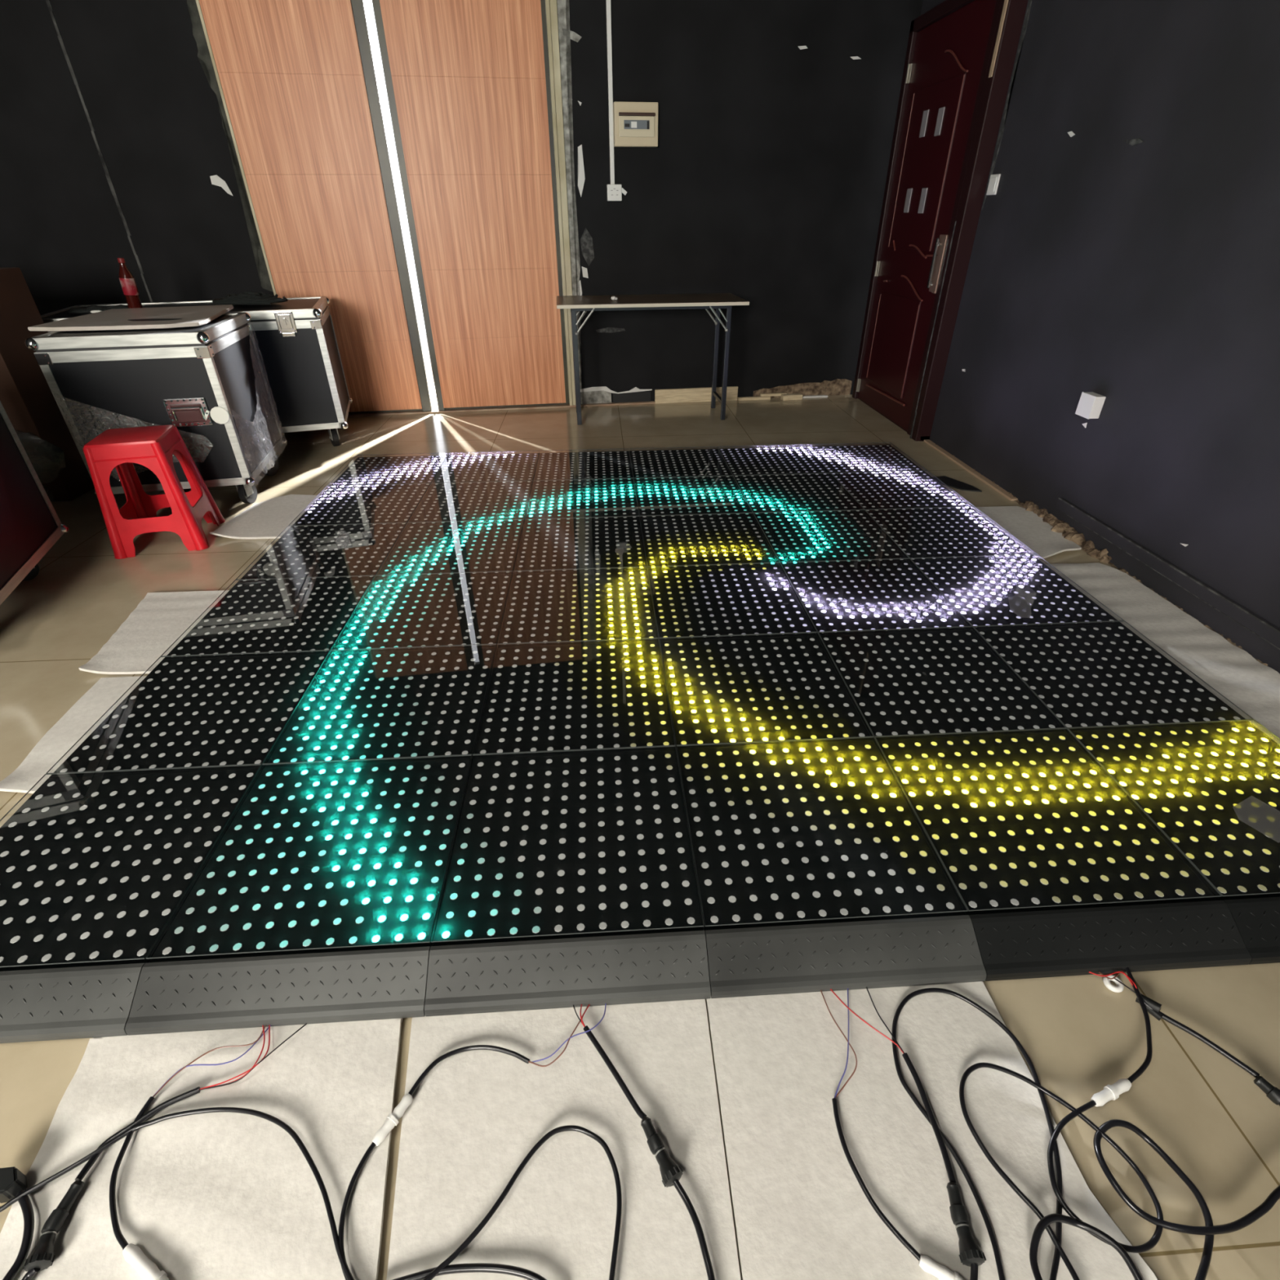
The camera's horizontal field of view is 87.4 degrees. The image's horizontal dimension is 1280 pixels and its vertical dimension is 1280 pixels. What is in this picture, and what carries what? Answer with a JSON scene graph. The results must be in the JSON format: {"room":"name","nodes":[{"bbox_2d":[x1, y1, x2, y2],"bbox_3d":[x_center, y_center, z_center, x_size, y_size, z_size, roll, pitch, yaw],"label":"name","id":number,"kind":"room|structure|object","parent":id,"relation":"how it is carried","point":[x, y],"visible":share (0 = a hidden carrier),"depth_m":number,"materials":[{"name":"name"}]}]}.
{"room":"workshop room","nodes":[
{"label":"workshop room","id":0,"kind":"room"},
{"bbox_2d":[0,0,922,404],"bbox_3d":[-1.204,-2.933,4.096,6.100,2.950,0.126,-5,33,-7],"label":"wall","id":1,"kind":"structure","parent":0,"point":[763,184],"depth_m":4.10,"materials":[{"name":"black paint"}]},
{"bbox_2d":[45,0,153,302],"bbox_3d":[-3.057,-2.759,3.794,0.044,2.400,0.006,-5,33,-7],"label":"trim","id":2,"kind":"structure","parent":1,"relation":"attached to","point":[48,2],"depth_m":3.78,"materials":[{"name":"metal"}]},
{"bbox_2d":[195,0,432,412],"bbox_3d":[-1.910,-2.608,4.093,0.846,2.387,0.058,-5,33,-7],"label":"door","id":3,"kind":"structure","parent":1,"relation":"in","point":[297,81],"depth_m":3.96,"materials":[{"name":"orange wood"}]},
{"bbox_2d":[372,0,568,410],"bbox_3d":[-0.987,-2.691,4.212,0.932,2.387,0.055,-5,33,-7],"label":"door","id":4,"kind":"structure","parent":1,"relation":"in","point":[468,82],"depth_m":4.12,"materials":[{"name":"orange wood"}]},
{"bbox_2d":[347,400,655,417],"bbox_3d":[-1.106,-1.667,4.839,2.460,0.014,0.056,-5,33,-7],"label":"trim","id":5,"kind":"structure","parent":1,"relation":"attached to","point":[563,406],"depth_m":4.83,"materials":[{"name":"metal"}]},
{"bbox_2d":[545,0,575,405],"bbox_3d":[-0.494,-2.741,4.280,0.064,2.420,0.060,-5,33,-7],"label":"trim","id":6,"kind":"structure","parent":1,"relation":"attached to","point":[551,10],"depth_m":4.15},
{"bbox_2d":[605,0,614,184],"bbox_3d":[-0.178,-3.554,3.810,0.026,1.603,0.019,-5,33,-7],"label":"conduit","id":7,"kind":"object","parent":1,"relation":"attached to","point":[607,2],"visible":1,"depth_m":3.98,"materials":[{"name":"white plastic"}]},
{"bbox_2d":[606,184,626,200],"bbox_3d":[-0.146,-2.844,4.256,0.128,0.088,0.036,-5,33,-7],"label":"wall socket","id":8,"kind":"object","parent":1,"relation":"attached to","point":[614,192],"visible":1,"depth_m":4.24,"materials":[{"name":"white plastic"}]},
{"bbox_2d":[613,391,650,402],"bbox_3d":[-0.060,-1.791,4.960,0.280,0.082,0.004,-5,33,-7],"label":"trim","id":9,"kind":"structure","parent":1,"relation":"attached to","point":[637,396],"depth_m":4.96,"materials":[{"name":"black plastic"}]},
{"bbox_2d":[613,101,657,146],"bbox_3d":[-0.024,-3.134,4.072,0.268,0.216,0.073,-5,33,-7],"label":"box","id":10,"kind":"object","parent":1,"relation":"attached to","point":[635,123],"visible":1,"depth_m":4.05,"materials":[{"name":"beige plastic"}]},
{"bbox_2d":[0,379,1279,1279],"bbox_3d":[-0.949,0.212,1.967,5.960,0.080,9.100,-2,32,-3],"label":"floor","id":11,"kind":"structure","parent":0,"point":[1080,1037],"depth_m":1.22,"materials":[{"name":"beige tile"}]},
{"bbox_2d":[0,401,69,604],"bbox_3d":[-2.386,-0.392,2.132,0.563,0.779,0.835,-12,34,-17],"label":"flight case","id":12,"kind":"object","parent":11,"relation":"on","point":[30,526],"visible":1,"depth_m":2.39,"materials":[{"name":"black laminate"}]},
{"bbox_2d":[14,429,66,501],"bbox_3d":[-2.872,-0.686,2.932,0.545,0.415,0.490,-2,32,-3],"label":"heap","id":13,"kind":"object","parent":11,"relation":"on","point":[42,477],"visible":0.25,"depth_m":3.06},
{"bbox_2d":[0,267,94,501],"bbox_3d":[-3.204,-1.190,3.191,0.720,1.000,0.345,-2,32,-3],"label":"carton","id":14,"kind":"object","parent":11,"relation":"on","point":[27,398],"visible":0.62,"depth_m":3.12,"materials":[{"name":"cardboard"}]},
{"bbox_2d":[0,963,144,1043],"bbox_3d":[-1.125,0.631,1.154,0.498,0.060,0.098,-2,32,-3],"label":"ramp","id":15,"kind":"object","parent":11,"relation":"on","point":[93,1001],"visible":1,"depth_m":1.15,"materials":[{"name":"grey metal"}]},
{"bbox_2d":[0,675,146,793],"bbox_3d":[-1.423,0.236,1.829,0.400,0.032,0.500,-2,32,-3],"label":"sheet","id":16,"kind":"object","parent":11,"relation":"on","point":[86,711],"visible":0.27,"depth_m":1.82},
{"bbox_2d":[46,649,330,777],"bbox_3d":[-1.173,0.201,1.825,0.498,0.067,0.498,-2,32,-3],"label":"led panel","id":17,"kind":"object","parent":16,"relation":"on","point":[215,712],"visible":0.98,"depth_m":1.78,"materials":[{"name":"black"}]},
{"bbox_2d":[0,764,262,971],"bbox_3d":[-1.143,0.469,1.404,0.498,0.067,0.498,-2,32,-3],"label":"led panel","id":18,"kind":"object","parent":11,"relation":"on","point":[93,869],"visible":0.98,"depth_m":1.39,"materials":[{"name":"black"}]},
{"bbox_2d":[82,424,225,559],"bbox_3d":[-2.048,-0.635,2.816,0.352,0.457,0.352,-9,33,-13],"label":"plastic stool","id":19,"kind":"object","parent":11,"relation":"on","point":[153,447],"visible":1,"depth_m":2.75,"materials":[{"name":"plastic"}]},
{"bbox_2d":[78,590,229,674],"bbox_3d":[-1.533,-0.045,2.275,0.557,0.029,0.526,-2,32,-3],"label":"sheet","id":20,"kind":"object","parent":11,"relation":"on","point":[159,619],"visible":0.42,"depth_m":2.26,"materials":[{"name":"paper"}]},
{"bbox_2d":[160,575,375,660],"bbox_3d":[-1.204,-0.066,2.247,0.498,0.067,0.498,-2,32,-3],"label":"led panel","id":21,"kind":"object","parent":20,"relation":"on","point":[260,617],"visible":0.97,"depth_m":2.21,"materials":[{"name":"black"}]},
{"bbox_2d":[24,312,286,502],"bbox_3d":[-2.192,-1.081,3.205,0.671,0.790,0.728,-7,33,-10],"label":"flight case","id":22,"kind":"object","parent":11,"relation":"on","point":[207,381],"visible":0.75,"depth_m":2.88,"materials":[{"name":"metal"}]},
{"bbox_2d":[27,304,233,331],"bbox_3d":[-2.330,-1.500,3.116,0.675,0.016,0.751,-10,34,-14],"label":"board","id":23,"kind":"object","parent":22,"relation":"on","point":[183,316],"visible":1,"depth_m":3.00,"materials":[{"name":"black plastic"}]},
{"bbox_2d":[40,296,352,446],"bbox_3d":[-2.467,-1.521,3.915,1.357,0.774,0.721,-10,34,-15],"label":"flight case","id":24,"kind":"object","parent":11,"relation":"on","point":[296,341],"visible":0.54,"depth_m":3.75,"materials":[{"name":"black laminate"}]},
{"bbox_2d":[66,304,128,313],"bbox_3d":[-2.841,-1.736,3.510,0.293,0.031,0.112,-11,34,-16],"label":"cloth","id":25,"kind":"object","parent":24,"relation":"on","point":[73,310],"visible":0.59,"depth_m":3.48,"materials":[{"name":"black fabric"}]},
{"bbox_2d":[117,257,142,308],"bbox_3d":[-2.676,-1.858,3.501,0.074,0.245,0.068,-7,33,-10],"label":"drink bottle","id":26,"kind":"object","parent":24,"relation":"on","point":[127,282],"visible":0.91,"depth_m":3.49,"materials":[{"name":"red"}]},
{"bbox_2d":[212,291,288,305],"bbox_3d":[-2.203,-1.931,3.779,0.398,0.060,0.249,1,32,3],"label":"heap","id":27,"kind":"object","parent":24,"relation":"on","point":[249,298],"visible":0.99,"depth_m":3.72,"materials":[{"name":"black fabric"}]},
{"bbox_2d":[0,1017,403,1279],"bbox_3d":[-0.628,0.803,0.940,0.546,0.018,1.536,-4,33,-6],"label":"sheet","id":28,"kind":"object","parent":11,"relation":"on","point":[220,1195],"visible":0.42,"depth_m":0.99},
{"bbox_2d":[0,1166,34,1279],"bbox_3d":[-0.863,0.797,0.910,0.054,0.034,0.182,-24,39,-32],"label":"power cable","id":29,"kind":"object","parent":28,"relation":"on","point":[13,1182],"visible":1,"depth_m":0.93,"materials":[{"name":"black plastic"}]},
{"bbox_2d":[21,1023,306,1279],"bbox_3d":[-0.728,0.734,1.018,0.101,0.031,0.423,19,37,27],"label":"power cable","id":30,"kind":"object","parent":28,"relation":"on","point":[42,1257],"visible":1,"depth_m":0.93,"materials":[{"name":"black plastic"}]},
{"bbox_2d":[0,1106,354,1279],"bbox_3d":[-0.623,0.776,0.956,0.599,0.009,0.191,4,33,7],"label":"cable","id":31,"kind":"object","parent":28,"relation":"on","point":[289,1130],"visible":1,"depth_m":0.98,"materials":[{"name":"black plastic"}]},
{"bbox_2d":[109,1025,271,1279],"bbox_3d":[-0.681,0.762,0.983,0.169,0.020,0.375,-6,33,-9],"label":"cable","id":32,"kind":"object","parent":28,"relation":"on","point":[133,1255],"visible":1,"depth_m":0.92,"materials":[{"name":"black plastic"}]},
{"bbox_2d":[124,946,430,1035],"bbox_3d":[-0.626,0.613,1.178,0.498,0.060,0.098,-2,32,-3],"label":"ramp","id":33,"kind":"object","parent":28,"relation":"on","point":[317,988],"visible":1,"depth_m":1.17,"materials":[{"name":"grey metal"}]},
{"bbox_2d":[145,755,472,962],"bbox_3d":[-0.644,0.450,1.428,0.498,0.067,0.498,-2,32,-3],"label":"led panel","id":34,"kind":"object","parent":28,"relation":"on","point":[353,857],"visible":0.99,"depth_m":1.37,"materials":[{"name":"black glass"}]},
{"bbox_2d":[208,494,320,538],"bbox_3d":[-1.609,-0.599,3.140,0.585,0.036,0.545,-2,32,-3],"label":"sheet","id":35,"kind":"object","parent":11,"relation":"on","point":[267,519],"visible":0.54,"depth_m":3.09,"materials":[{"name":"paper"}]},
{"bbox_2d":[235,522,407,582],"bbox_3d":[-1.234,-0.334,2.668,0.498,0.067,0.498,-2,32,-3],"label":"led panel","id":36,"kind":"object","parent":11,"relation":"on","point":[300,553],"visible":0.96,"depth_m":2.64,"materials":[{"name":"black"}]},
{"bbox_2d":[288,483,431,528],"bbox_3d":[-1.264,-0.601,3.089,0.498,0.067,0.498,-2,32,-3],"label":"led panel","id":37,"kind":"object","parent":11,"relation":"on","point":[358,506],"visible":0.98,"depth_m":3.07,"materials":[{"name":"black"}]},
{"bbox_2d":[262,644,497,768],"bbox_3d":[-0.674,0.183,1.849,0.498,0.067,0.498,-2,32,-3],"label":"led panel","id":38,"kind":"object","parent":11,"relation":"on","point":[411,704],"visible":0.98,"depth_m":1.80,"materials":[{"name":"black"}]},
{"bbox_2d":[327,453,448,488],"bbox_3d":[-1.294,-0.869,3.511,0.498,0.067,0.498,-2,32,-3],"label":"led panel","id":39,"kind":"object","parent":11,"relation":"on","point":[400,470],"visible":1,"depth_m":3.49,"materials":[{"name":"black"}]},
{"bbox_2d":[330,570,512,653],"bbox_3d":[-0.704,-0.085,2.271,0.498,0.067,0.498,-2,32,-3],"label":"led panel","id":40,"kind":"object","parent":11,"relation":"on","point":[464,610],"visible":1,"depth_m":2.23,"materials":[{"name":"black"}]},
{"bbox_2d":[375,519,524,578],"bbox_3d":[-0.735,-0.352,2.692,0.498,0.067,0.498,-2,32,-3],"label":"led panel","id":41,"kind":"object","parent":11,"relation":"on","point":[454,548],"visible":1,"depth_m":2.66,"materials":[{"name":"black"}]},
{"bbox_2d":[407,480,533,525],"bbox_3d":[-0.765,-0.620,3.113,0.498,0.067,0.498,-2,32,-3],"label":"led panel","id":42,"kind":"object","parent":11,"relation":"on","point":[502,502],"visible":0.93,"depth_m":3.09,"materials":[{"name":"black"}]},
{"bbox_2d":[431,450,539,485],"bbox_3d":[-0.795,-0.887,3.535,0.498,0.067,0.498,-2,32,-3],"label":"led panel","id":43,"kind":"object","parent":11,"relation":"on","point":[497,468],"visible":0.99,"depth_m":3.51,"materials":[{"name":"black"}]},
{"bbox_2d":[386,999,741,1279],"bbox_3d":[-0.125,0.787,0.967,0.513,0.011,1.500,-2,32,-3],"label":"sheet","id":44,"kind":"object","parent":11,"relation":"on","point":[472,1121],"visible":0.43,"depth_m":1.00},
{"bbox_2d":[391,1262,546,1279],"bbox_3d":[-0.217,0.831,0.869,0.244,0.011,0.034,1,32,2],"label":"power cable","id":45,"kind":"object","parent":44,"relation":"on","point":[522,1273],"visible":1,"depth_m":0.88,"materials":[{"name":"black plastic"}]},
{"bbox_2d":[337,1003,606,1279],"bbox_3d":[-0.265,0.714,1.054,0.172,0.020,0.494,23,39,32],"label":"cable","id":46,"kind":"object","parent":44,"relation":"on","point":[392,1120],"visible":1,"depth_m":1.03,"materials":[{"name":"black plastic"}]},
{"bbox_2d":[423,1124,622,1279],"bbox_3d":[-0.167,0.791,0.925,0.283,0.009,0.203,-2,32,-3],"label":"cable","id":47,"kind":"object","parent":44,"relation":"on","point":[570,1127],"visible":1,"depth_m":0.94,"materials":[{"name":"black plastic"}]},
{"bbox_2d":[431,745,703,946],"bbox_3d":[-0.145,0.432,1.452,0.498,0.067,0.498,-2,32,-3],"label":"led panel","id":48,"kind":"object","parent":44,"relation":"on","point":[588,845],"visible":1,"depth_m":1.40,"materials":[{"name":"black"}]},
{"bbox_2d":[424,930,711,1016],"bbox_3d":[-0.127,0.594,1.202,0.498,0.060,0.098,-2,32,-3],"label":"ramp","id":49,"kind":"object","parent":44,"relation":"on","point":[653,967],"visible":1,"depth_m":1.19,"materials":[{"name":"grey metal"}]},
{"bbox_2d":[573,1004,715,1279],"bbox_3d":[0.003,0.730,1.016,0.042,0.032,0.449,-17,36,-24],"label":"power cable","id":50,"kind":"object","parent":44,"relation":"on","point":[671,1172],"visible":1,"depth_m":0.97,"materials":[{"name":"black plastic"}]},
{"bbox_2d":[472,637,675,759],"bbox_3d":[-0.175,0.164,1.873,0.498,0.067,0.498,-2,32,-3],"label":"led panel","id":51,"kind":"object","parent":11,"relation":"on","point":[607,695],"visible":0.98,"depth_m":1.83,"materials":[{"name":"black"}]},
{"bbox_2d":[497,566,658,647],"bbox_3d":[-0.205,-0.103,2.294,0.498,0.067,0.498,-2,32,-3],"label":"led panel","id":52,"kind":"object","parent":11,"relation":"on","point":[565,606],"visible":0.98,"depth_m":2.26,"materials":[{"name":"black"}]},
{"bbox_2d":[513,515,647,573],"bbox_3d":[-0.235,-0.371,2.716,0.498,0.067,0.498,-2,32,-3],"label":"led panel","id":53,"kind":"object","parent":11,"relation":"on","point":[556,545],"visible":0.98,"depth_m":2.69,"materials":[{"name":"black"}]},
{"bbox_2d":[524,477,639,522],"bbox_3d":[-0.266,-0.638,3.137,0.498,0.067,0.498,-2,32,-3],"label":"led panel","id":54,"kind":"object","parent":11,"relation":"on","point":[617,499],"visible":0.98,"depth_m":3.11,"materials":[{"name":"black"}]},
{"bbox_2d":[533,448,633,483],"bbox_3d":[-0.296,-0.906,3.558,0.498,0.067,0.498,-2,32,-3],"label":"led panel","id":55,"kind":"object","parent":11,"relation":"on","point":[593,466],"visible":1,"depth_m":3.54,"materials":[{"name":"black"}]},
{"bbox_2d":[556,293,749,424],"bbox_3d":[0.060,-1.873,4.475,1.176,0.732,0.543,-4,33,-5],"label":"folding table","id":56,"kind":"object","parent":11,"relation":"on","point":[717,301],"visible":1,"depth_m":4.24,"materials":[{"name":"laminate"}]},
{"bbox_2d":[629,446,732,482],"bbox_3d":[0.203,-0.924,3.582,0.498,0.067,0.498,-2,32,-3],"label":"led panel","id":57,"kind":"object","parent":11,"relation":"on","point":[688,464],"visible":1,"depth_m":3.56,"materials":[{"name":"black"}]},
{"bbox_2d":[634,475,752,519],"bbox_3d":[0.234,-0.657,3.161,0.498,0.067,0.498,-2,32,-3],"label":"led panel","id":58,"kind":"object","parent":11,"relation":"on","point":[674,497],"visible":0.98,"depth_m":3.13,"materials":[{"name":"black"}]},
{"bbox_2d":[654,386,737,404],"bbox_3d":[0.422,-1.831,5.003,0.630,0.098,0.022,-5,33,-7],"label":"plank","id":59,"kind":"object","parent":11,"relation":"on","point":[689,394],"visible":1,"depth_m":4.99,"materials":[{"name":"brown wood"}]},
{"bbox_2d":[640,512,779,571],"bbox_3d":[0.264,-0.389,2.740,0.498,0.067,0.498,-2,32,-3],"label":"led panel","id":60,"kind":"object","parent":11,"relation":"on","point":[729,540],"visible":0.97,"depth_m":2.71,"materials":[{"name":"black"}]},
{"bbox_2d":[648,562,817,644],"bbox_3d":[0.294,-0.122,2.318,0.498,0.067,0.498,-2,32,-3],"label":"led panel","id":61,"kind":"object","parent":11,"relation":"on","point":[742,600],"visible":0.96,"depth_m":2.28,"materials":[{"name":"black"}]},
{"bbox_2d":[659,631,873,755],"bbox_3d":[0.324,0.145,1.897,0.498,0.067,0.498,-2,32,-3],"label":"led panel","id":62,"kind":"object","parent":11,"relation":"on","point":[782,688],"visible":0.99,"depth_m":1.85,"materials":[{"name":"black"}]},
{"bbox_2d":[717,444,830,478],"bbox_3d":[0.702,-0.943,3.606,0.498,0.067,0.498,-2,32,-3],"label":"led panel","id":63,"kind":"object","parent":11,"relation":"on","point":[784,461],"visible":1,"depth_m":3.58,"materials":[{"name":"black"}]},
{"bbox_2d":[733,472,864,515],"bbox_3d":[0.733,-0.675,3.185,0.498,0.067,0.498,-2,32,-3],"label":"led panel","id":64,"kind":"object","parent":11,"relation":"on","point":[789,495],"visible":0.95,"depth_m":3.16,"materials":[{"name":"black"}]},
{"bbox_2d":[753,509,909,566],"bbox_3d":[0.763,-0.408,2.764,0.498,0.067,0.498,-2,32,-3],"label":"led panel","id":65,"kind":"object","parent":11,"relation":"on","point":[813,537],"visible":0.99,"depth_m":2.73,"materials":[{"name":"black"}]},
{"bbox_2d":[804,442,926,475],"bbox_3d":[1.202,-0.962,3.630,0.498,0.067,0.498,-2,32,-3],"label":"led panel","id":66,"kind":"object","parent":11,"relation":"on","point":[879,459],"visible":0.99,"depth_m":3.62,"materials":[{"name":"black"}]},
{"bbox_2d":[780,558,972,636],"bbox_3d":[0.793,-0.141,2.342,0.498,0.067,0.498,-2,32,-3],"label":"led panel","id":67,"kind":"object","parent":11,"relation":"on","point":[894,595],"visible":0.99,"depth_m":2.31,"materials":[{"name":"black"}]},
{"bbox_2d":[831,470,973,512],"bbox_3d":[1.232,-0.694,3.209,0.498,0.067,0.498,-2,32,-3],"label":"led panel","id":68,"kind":"object","parent":11,"relation":"on","point":[904,491],"visible":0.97,"depth_m":3.19,"materials":[{"name":"black"}]},
{"bbox_2d":[706,981,1157,1279],"bbox_3d":[0.420,0.761,0.989,0.601,0.024,1.511,-2,32,-3],"label":"sheet","id":69,"kind":"object","parent":11,"relation":"on","point":[802,1211],"visible":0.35,"depth_m":1.00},
{"bbox_2d":[676,736,968,933],"bbox_3d":[0.354,0.413,1.476,0.498,0.067,0.498,-2,32,-3],"label":"led panel","id":70,"kind":"object","parent":69,"relation":"on","point":[823,833],"visible":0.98,"depth_m":1.42,"materials":[{"name":"black"}]},
{"bbox_2d":[705,915,986,998],"bbox_3d":[0.372,0.576,1.225,0.498,0.060,0.098,-2,32,-3],"label":"ramp","id":71,"kind":"object","parent":69,"relation":"on","point":[934,950],"visible":1,"depth_m":1.22,"materials":[{"name":"grey metal"}]},
{"bbox_2d":[820,988,964,1279],"bbox_3d":[0.349,0.729,1.024,0.110,0.020,0.427,-4,33,-6],"label":"cable","id":72,"kind":"object","parent":69,"relation":"on","point":[926,1263],"visible":1,"depth_m":0.93,"materials":[{"name":"black plastic"}]},
{"bbox_2d":[830,986,986,1279],"bbox_3d":[0.413,0.720,1.028,0.079,0.031,0.437,-6,33,-9],"label":"power cable","id":73,"kind":"object","parent":69,"relation":"on","point":[971,1255],"visible":1,"depth_m":0.93,"materials":[{"name":"black plastic"}]},
{"bbox_2d":[891,987,1062,1279],"bbox_3d":[0.530,0.733,1.019,0.224,0.009,0.416,-2,32,-3],"label":"cable","id":74,"kind":"object","parent":69,"relation":"on","point":[1054,1271],"visible":1,"depth_m":1.01,"materials":[{"name":"black plastic"}]},
{"bbox_2d":[1029,1213,1142,1279],"bbox_3d":[0.576,0.812,0.874,0.138,0.020,0.099,-2,32,-3],"label":"power cable","id":75,"kind":"object","parent":69,"relation":"on","point":[1044,1222],"visible":1,"depth_m":0.89,"materials":[{"name":"black plastic"}]},
{"bbox_2d":[817,626,1066,742],"bbox_3d":[0.823,0.127,1.921,0.498,0.067,0.498,-2,32,-3],"label":"led panel","id":76,"kind":"object","parent":11,"relation":"on","point":[935,682],"visible":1,"depth_m":1.88,"materials":[{"name":"black"}]},
{"bbox_2d":[864,506,1036,561],"bbox_3d":[1.262,-0.427,2.788,0.498,0.067,0.498,-2,32,-3],"label":"led panel","id":77,"kind":"object","parent":11,"relation":"on","point":[939,534],"visible":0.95,"depth_m":2.75,"materials":[{"name":"black"}]},
{"bbox_2d":[932,475,982,492],"bbox_3d":[1.629,-0.802,3.455,0.105,0.006,0.271,-17,36,-24],"label":"rubber mat","id":78,"kind":"object","parent":11,"relation":"on","point":[949,482],"visible":0.85,"depth_m":3.45,"materials":[{"name":"black"}]},
{"bbox_2d":[909,554,1124,630],"bbox_3d":[1.292,-0.159,2.366,0.498,0.067,0.498,-2,32,-3],"label":"led panel","id":79,"kind":"object","parent":11,"relation":"on","point":[980,589],"visible":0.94,"depth_m":2.34,"materials":[{"name":"black"}]},
{"bbox_2d":[1008,595,1031,617],"bbox_3d":[1.265,-0.112,2.228,0.065,0.001,0.156,11,34,18],"label":"scrap","id":80,"kind":"object","parent":79,"relation":"on","point":[1020,606],"visible":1,"depth_m":2.23,"materials":[{"name":"plastic"}]},
{"bbox_2d":[971,506,1081,559],"bbox_3d":[1.578,-0.482,2.932,0.550,0.026,0.565,-2,32,-3],"label":"sheet","id":81,"kind":"object","parent":11,"relation":"on","point":[1030,529],"visible":0.44,"depth_m":2.94,"materials":[{"name":"paper"}]},
{"bbox_2d":[874,728,1222,915],"bbox_3d":[0.853,0.394,1.500,0.498,0.067,0.498,-2,32,-3],"label":"led panel","id":82,"kind":"object","parent":11,"relation":"on","point":[1021,822],"visible":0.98,"depth_m":1.45,"materials":[{"name":"black"}]},
{"bbox_2d":[959,967,1163,1279],"bbox_3d":[0.723,0.716,1.041,0.509,0.020,0.270,-17,36,-24],"label":"cable","id":83,"kind":"object","parent":11,"relation":"on","point":[1113,1091],"visible":1,"depth_m":1.00,"materials":[{"name":"black plastic"}]},
{"bbox_2d":[935,444,1268,666],"bbox_3d":[1.908,-0.032,2.201,0.102,0.048,4.450,-3,32,-3],"label":"crumbs","id":84,"kind":"object","parent":11,"relation":"on","point":[1069,533],"visible":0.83,"depth_m":2.83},
{"bbox_2d":[968,900,1251,981],"bbox_3d":[0.871,0.557,1.249,0.498,0.060,0.098,-2,32,-3],"label":"ramp","id":85,"kind":"object","parent":11,"relation":"on","point":[1016,945],"visible":1,"depth_m":1.24,"materials":[{"name":"black metal"}]},
{"bbox_2d":[972,620,1253,733],"bbox_3d":[1.322,0.108,1.945,0.498,0.067,0.498,-2,32,-3],"label":"led panel","id":86,"kind":"object","parent":11,"relation":"on","point":[1087,676],"visible":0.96,"depth_m":1.90,"materials":[{"name":"black"}]},
{"bbox_2d":[1102,974,1124,992],"bbox_3d":[0.858,0.623,1.214,0.033,0.011,0.033,-2,32,-3],"label":"cable grommet","id":87,"kind":"object","parent":11,"relation":"on","point":[1119,988],"visible":0.94,"depth_m":1.21,"materials":[{"name":"white plastic"}]},
{"bbox_2d":[1045,562,1279,745],"bbox_3d":[1.654,0.195,1.872,0.550,0.019,1.845,-2,32,-3],"label":"sheet","id":88,"kind":"object","parent":11,"relation":"on","point":[1251,686],"visible":0.38,"depth_m":2.16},
{"bbox_2d":[1066,719,1279,900],"bbox_3d":[1.352,0.376,1.524,0.498,0.067,0.498,-2,32,-3],"label":"led panel","id":89,"kind":"object","parent":11,"relation":"on","point":[1188,780],"visible":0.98,"depth_m":1.54,"materials":[{"name":"black"}]},
{"bbox_2d":[1232,795,1279,842],"bbox_3d":[1.351,0.387,1.443,0.104,0.001,0.106,-16,36,-23],"label":"scrap","id":90,"kind":"object","parent":89,"relation":"on","point":[1264,818],"visible":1,"depth_m":1.45,"materials":[{"name":"plastic"}]},
{"bbox_2d":[1088,971,1279,1106],"bbox_3d":[0.928,0.658,1.120,0.059,0.031,0.337,-21,38,-29],"label":"power cable","id":91,"kind":"object","parent":11,"relation":"on","point":[1273,1093],"visible":1,"depth_m":1.11,"materials":[{"name":"black plastic"}]},
{"bbox_2d":[1093,1119,1279,1279],"bbox_3d":[0.808,0.751,0.971,0.361,0.018,0.180,-16,35,-22],"label":"cable","id":92,"kind":"object","parent":11,"relation":"on","point":[1209,1230],"visible":1,"depth_m":0.92,"materials":[{"name":"black plastic"}]},
{"bbox_2d":[1223,897,1279,964],"bbox_3d":[1.370,0.539,1.273,0.498,0.060,0.098,-2,32,-3],"label":"ramp","id":93,"kind":"object","parent":11,"relation":"on","point":[1257,920],"visible":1,"depth_m":1.26,"materials":[{"name":"black metal"}]},
{"bbox_2d":[920,0,1279,673],"bbox_3d":[1.985,-1.002,1.021,0.103,2.950,8.450,-2,32,-3],"label":"wall","id":94,"kind":"structure","parent":0,"point":[1126,251],"depth_m":2.48,"materials":[{"name":"grey paint"}]},
{"bbox_2d":[852,0,1028,441],"bbox_3d":[1.693,-2.451,4.052,0.118,2.150,1.195,-2,32,-3],"label":"door","id":95,"kind":"structure","parent":94,"relation":"in","point":[960,57],"depth_m":3.86,"materials":[{"name":"red paint"}]},
{"bbox_2d":[923,439,1017,501],"bbox_3d":[1.792,-0.955,3.689,0.034,0.012,1.020,-2,32,-3],"label":"baseboard","id":96,"kind":"structure","parent":94,"relation":"attached to","point":[961,464],"depth_m":3.60,"materials":[{"name":"beige"}]},
{"bbox_2d":[1075,391,1106,418],"bbox_3d":[1.833,-0.955,2.724,0.045,0.088,0.088,-2,32,-3],"label":"wall box","id":97,"kind":"object","parent":94,"relation":"attached to","point":[1090,406],"visible":1,"depth_m":2.70,"materials":[{"name":"white plastic"}]},
{"label":"outside","id":98,"kind":"structure","parent":0,"visible":0},
{"bbox_2d":[419,333,433,380],"bbox_3d":[-1.976,-2.767,6.687,5.000,0.080,3.500,-5,33,-7],"label":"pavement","id":99,"kind":"structure","parent":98,"point":[423,336],"depth_m":6.78,"materials":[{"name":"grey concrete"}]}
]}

